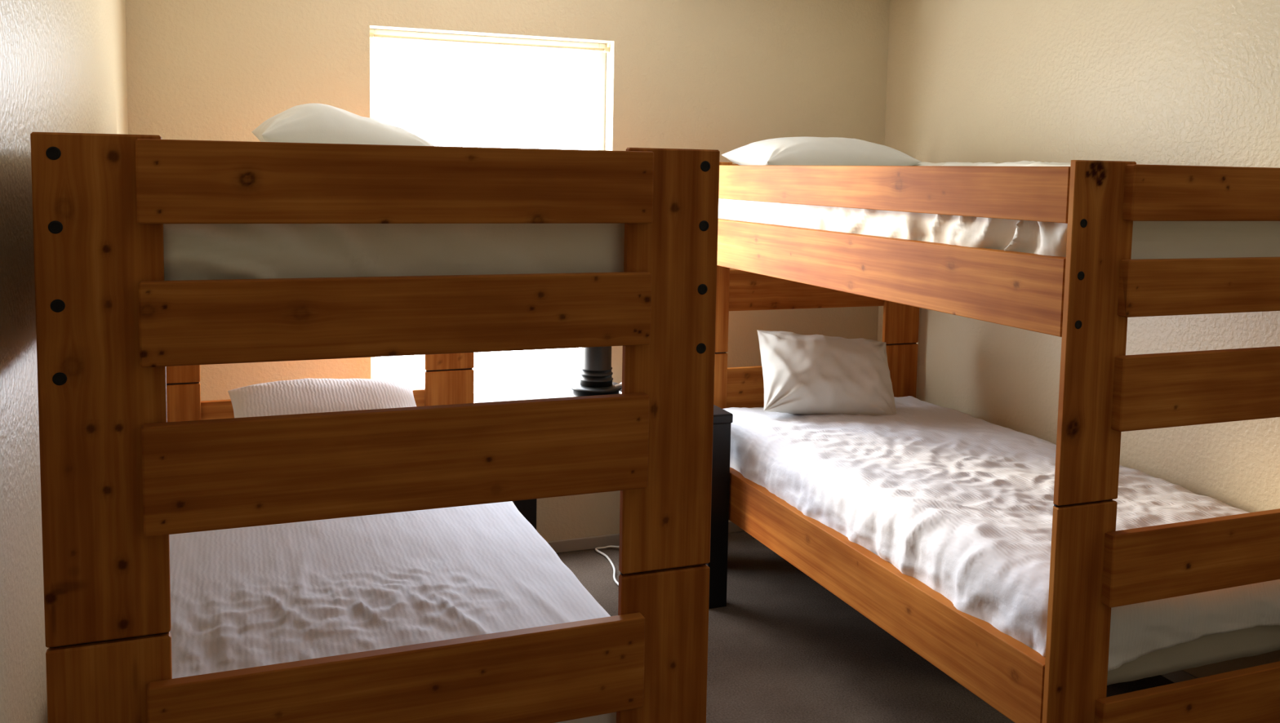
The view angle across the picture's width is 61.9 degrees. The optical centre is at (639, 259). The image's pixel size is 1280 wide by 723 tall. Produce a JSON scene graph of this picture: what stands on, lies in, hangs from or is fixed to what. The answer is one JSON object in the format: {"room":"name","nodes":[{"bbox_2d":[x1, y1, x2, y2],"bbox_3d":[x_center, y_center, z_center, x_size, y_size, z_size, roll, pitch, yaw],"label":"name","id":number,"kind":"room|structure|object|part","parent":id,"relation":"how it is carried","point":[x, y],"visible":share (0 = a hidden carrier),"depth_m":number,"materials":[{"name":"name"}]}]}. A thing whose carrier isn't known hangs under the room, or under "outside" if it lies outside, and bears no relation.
{"room":"dormitory","nodes":[
{"label":"dormitory","id":0,"kind":"room"},
{"bbox_2d":[0,0,128,722],"bbox_3d":[-0.973,0.211,1.511,0.100,2.440,5.047,-1,5,-21],"label":"wall","id":1,"kind":"structure","parent":0,"point":[63,63],"depth_m":1.78,"materials":[{"name":"beige paint"}]},
{"bbox_2d":[124,0,889,542],"bbox_3d":[-0.369,-0.015,4.345,3.076,2.440,0.140,-1,5,-21],"label":"wall","id":2,"kind":"structure","parent":0,"point":[724,76],"depth_m":4.33,"materials":[{"name":"beige paint"}]},
{"bbox_2d":[369,28,605,378],"bbox_3d":[-0.608,-0.051,4.295,0.962,1.672,0.035,-1,5,-21],"label":"window","id":3,"kind":"structure","parent":2,"relation":"in","point":[601,55],"depth_m":4.25,"materials":[{"name":"white plastic"}]},
{"bbox_2d":[369,32,609,53],"bbox_3d":[-0.575,-0.849,4.179,0.962,0.022,0.022,-1,5,-21],"label":"tension rod","id":4,"kind":"object","parent":2,"relation":"attached to","point":[372,35],"visible":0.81,"depth_m":4.17,"materials":[{"name":"beige metal"}]},
{"bbox_3d":[-1.013,-0.843,4.009,0.022,0.022,0.022,-1,5,-21],"label":"knob","id":5,"kind":"part","parent":4,"relation":"part of","materials":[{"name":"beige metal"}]},
{"bbox_3d":[-0.136,-0.855,4.348,0.022,0.022,0.022,-1,5,-21],"label":"knob","id":6,"kind":"part","parent":4,"relation":"part of","materials":[{"name":"beige metal"}]},
{"bbox_2d":[546,520,744,553],"bbox_3d":[-0.363,1.181,4.373,3.076,0.052,0.012,-1,5,-21],"label":"baseboard","id":7,"kind":"structure","parent":2,"relation":"attached to","point":[593,542],"depth_m":4.43,"materials":[{"name":"paint"}]},
{"bbox_2d":[556,531,1173,722],"bbox_3d":[0.504,1.439,2.142,3.276,0.060,5.147,-1,5,-21],"label":"floor","id":8,"kind":"structure","parent":0,"point":[783,647],"depth_m":3.46,"materials":[{"name":"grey carpet"}]},
{"bbox_2d":[30,132,719,722],"bbox_3d":[-0.735,0.532,2.692,1.070,1.612,2.068,-1,5,-21],"label":"bunk bed","id":9,"kind":"object","parent":8,"relation":"on","point":[132,457],"visible":0.91,"depth_m":1.68,"materials":[{"name":"brown wood"}]},
{"bbox_3d":[-0.788,0.193,1.567,0.168,0.752,0.019,-1,5,-21],"label":"post","id":10,"kind":"part","parent":9,"relation":"part of","materials":[{"name":"brown wood"}]},
{"bbox_3d":[-0.802,0.999,1.634,0.168,0.855,0.019,-1,5,-21],"label":"post","id":11,"kind":"part","parent":9,"relation":"part of","materials":[{"name":"brown wood"}]},
{"bbox_3d":[-1.507,0.026,3.421,0.168,0.752,0.019,-1,5,-21],"label":"post","id":12,"kind":"part","parent":9,"relation":"part of","materials":[{"name":"brown wood"}]},
{"bbox_3d":[-1.522,0.831,3.488,0.168,0.855,0.019,-1,5,-21],"label":"post","id":13,"kind":"part","parent":9,"relation":"part of","materials":[{"name":"brown wood"}]},
{"bbox_2d":[163,223,624,280],"bbox_3d":[-0.729,-0.074,2.632,0.954,0.264,2.004,-1,5,-21],"label":"mattress","id":14,"kind":"object","parent":9,"relation":"on","point":[192,251],"visible":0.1,"depth_m":1.72,"materials":[{"name":"white fabric"}]},
{"bbox_2d":[251,102,434,146],"bbox_3d":[-0.911,-0.372,3.352,0.558,0.229,0.400,-1,5,-24],"label":"pillow","id":15,"kind":"object","parent":14,"relation":"on","point":[321,123],"visible":0.48,"depth_m":3.18,"materials":[{"name":"grey fabric"}]},
{"bbox_3d":[-0.668,0.014,3.745,0.172,0.752,0.019,-1,5,-21],"label":"post","id":16,"kind":"part","parent":9,"relation":"part of","materials":[{"name":"brown wood"}]},
{"bbox_3d":[-0.682,0.819,3.812,0.172,0.855,0.019,-1,5,-21],"label":"post","id":17,"kind":"part","parent":9,"relation":"part of","materials":[{"name":"brown wood"}]},
{"bbox_3d":[0.037,0.987,1.958,0.172,0.855,0.019,-1,5,-21],"label":"post","id":18,"kind":"part","parent":9,"relation":"part of","materials":[{"name":"brown wood"}]},
{"bbox_3d":[0.051,0.181,1.891,0.172,0.752,0.019,-1,5,-21],"label":"post","id":19,"kind":"part","parent":9,"relation":"part of","materials":[{"name":"brown wood"}]},
{"bbox_2d":[473,387,733,608],"bbox_3d":[-0.159,0.886,3.969,0.809,0.715,0.607,-1,5,-21],"label":"side table","id":20,"kind":"object","parent":8,"relation":"on","point":[722,419],"visible":0.12,"depth_m":3.83,"materials":[{"name":"black paint"}]},
{"bbox_3d":[-0.398,0.929,3.608,0.078,0.680,0.078,-1,5,-21],"label":"leg","id":21,"kind":"part","parent":20,"relation":"part of","materials":[{"name":"black paint"}]},
{"bbox_2d":[570,346,622,586],"bbox_3d":[-0.099,0.668,4.059,0.374,1.134,0.679,-1,5,-21],"label":"table lamp","id":22,"kind":"object","parent":20,"relation":"on","point":[596,379],"depth_m":3.91,"materials":[{"name":"black ceramic"}]},
{"bbox_3d":[-0.048,0.839,4.094,0.183,0.791,0.662,0,5,-15],"label":"power cord","id":23,"kind":"part","parent":22,"relation":"part of","materials":[{"name":"white plastic"}]},
{"bbox_3d":[0.271,0.920,3.867,0.078,0.680,0.078,-1,5,-21],"label":"leg","id":24,"kind":"part","parent":20,"relation":"part of","materials":[{"name":"black paint"}]},
{"bbox_2d":[713,160,1279,722],"bbox_3d":[1.047,0.500,3.454,1.070,1.612,2.068,-1,5,-21],"label":"bunk bed","id":25,"kind":"object","parent":8,"relation":"on","point":[1086,298],"visible":0.84,"depth_m":2.45,"materials":[{"name":"brown wood"}]},
{"bbox_3d":[0.260,0.800,4.251,0.168,0.855,0.019,-1,5,-21],"label":"post","id":26,"kind":"part","parent":25,"relation":"part of","materials":[{"name":"brown wood"}]},
{"bbox_3d":[0.275,-0.006,4.184,0.168,0.752,0.019,-1,5,-21],"label":"post","id":27,"kind":"part","parent":25,"relation":"part of","materials":[{"name":"brown wood"}]},
{"bbox_3d":[0.558,0.907,3.302,0.038,0.176,1.977,-1,5,-21],"label":"rail","id":28,"kind":"part","parent":25,"relation":"part of","materials":[{"name":"brown wood"}]},
{"bbox_3d":[0.575,0.000,3.226,0.038,0.171,1.977,-1,5,-21],"label":"rail","id":29,"kind":"part","parent":25,"relation":"part of","materials":[{"name":"brown wood"}]},
{"bbox_3d":[0.578,-0.222,3.208,0.038,0.122,1.977,-1,5,-21],"label":"guard rail","id":30,"kind":"part","parent":25,"relation":"part of","materials":[{"name":"brown wood"}]},
{"bbox_3d":[1.114,-0.018,4.508,0.172,0.752,0.019,-1,5,-21],"label":"post","id":31,"kind":"part","parent":25,"relation":"part of","materials":[{"name":"brown wood"}]},
{"bbox_3d":[1.100,0.788,4.575,0.172,0.855,0.019,-1,5,-21],"label":"post","id":32,"kind":"part","parent":25,"relation":"part of","materials":[{"name":"brown wood"}]},
{"bbox_2d":[718,198,1279,259],"bbox_3d":[1.063,-0.109,3.396,1.035,0.270,1.980,-1,5,-21],"label":"mattress","id":33,"kind":"object","parent":25,"relation":"on","point":[1150,239],"visible":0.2,"depth_m":2.55,"materials":[{"name":"white fabric"}]},
{"bbox_2d":[721,136,921,165],"bbox_3d":[0.673,-0.385,4.009,0.620,0.154,0.419,-1,5,-18],"label":"pillow","id":34,"kind":"object","parent":33,"relation":"on","point":[802,150],"visible":0.7,"depth_m":3.85,"materials":[{"name":"grey fabric"}]},
{"bbox_2d":[913,160,1071,166],"bbox_3d":[1.236,-0.311,3.795,0.364,0.078,1.167,-1,5,-21],"label":"folded blanket","id":35,"kind":"object","parent":33,"relation":"on","point":[1022,163],"visible":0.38,"depth_m":3.49,"materials":[{"name":"white fabric"}]},
{"bbox_3d":[0.978,0.967,2.396,0.168,0.855,0.019,-1,5,-21],"label":"post","id":36,"kind":"part","parent":25,"relation":"part of","materials":[{"name":"brown wood"}]},
{"bbox_3d":[0.993,0.161,2.329,0.168,0.752,0.019,-1,5,-21],"label":"post","id":37,"kind":"part","parent":25,"relation":"part of","materials":[{"name":"brown wood"}]},
{"bbox_2d":[1106,625,1279,685],"bbox_3d":[1.043,0.814,3.478,0.962,0.179,1.931,-1,5,-21],"label":"mattress","id":38,"kind":"object","parent":25,"relation":"on","point":[1258,640],"visible":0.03,"depth_m":2.58,"materials":[{"name":"beige fabric"}]},
{"bbox_2d":[723,395,1279,671],"bbox_3d":[1.046,0.742,3.468,1.053,0.228,1.995,-1,5,-21],"label":"quilt","id":39,"kind":"object","parent":38,"relation":"on","point":[962,504],"visible":0.66,"depth_m":3.06,"materials":[{"name":"white fabric"}]},
{"bbox_2d":[756,329,896,415],"bbox_3d":[0.719,0.447,4.099,0.560,0.336,0.288,0,5,-10],"label":"pillow","id":40,"kind":"object","parent":39,"relation":"on","point":[802,374],"visible":0.93,"depth_m":4.00,"materials":[{"name":"grey fabric"}]},
{"bbox_2d":[877,0,1279,678],"bbox_3d":[1.990,0.168,2.657,0.100,2.440,5.047,-1,5,-21],"label":"wall","id":41,"kind":"structure","parent":0,"point":[1179,82],"depth_m":3.62,"materials":[{"name":"beige paint"}]},
{"bbox_2d":[1160,670,1196,683],"bbox_3d":[1.948,1.366,2.657,0.010,0.052,4.875,-1,5,-21],"label":"baseboard","id":42,"kind":"structure","parent":41,"relation":"attached to","point":[1179,676],"depth_m":3.33,"materials":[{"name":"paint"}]},
{"bbox_3d":[-0.746,0.836,2.713,0.936,0.202,1.923,-1,5,-21],"label":"mattress","id":43,"kind":"object","parent":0,"visible":0},
{"bbox_2d":[168,501,616,722],"bbox_3d":[-0.747,0.738,2.709,0.972,0.119,1.961,-1,5,-21],"label":"coverlet","id":44,"kind":"object","parent":43,"relation":"on","point":[251,597],"visible":0.41,"depth_m":2.36,"materials":[{"name":"white fabric"}]},
{"bbox_2d":[227,377,416,417],"bbox_3d":[-0.985,0.517,3.393,0.604,0.245,0.418,-1,5,-23],"label":"pillow","id":45,"kind":"object","parent":44,"relation":"on","point":[302,396],"visible":0.44,"depth_m":3.36,"materials":[{"name":"white fabric"}]}
]}

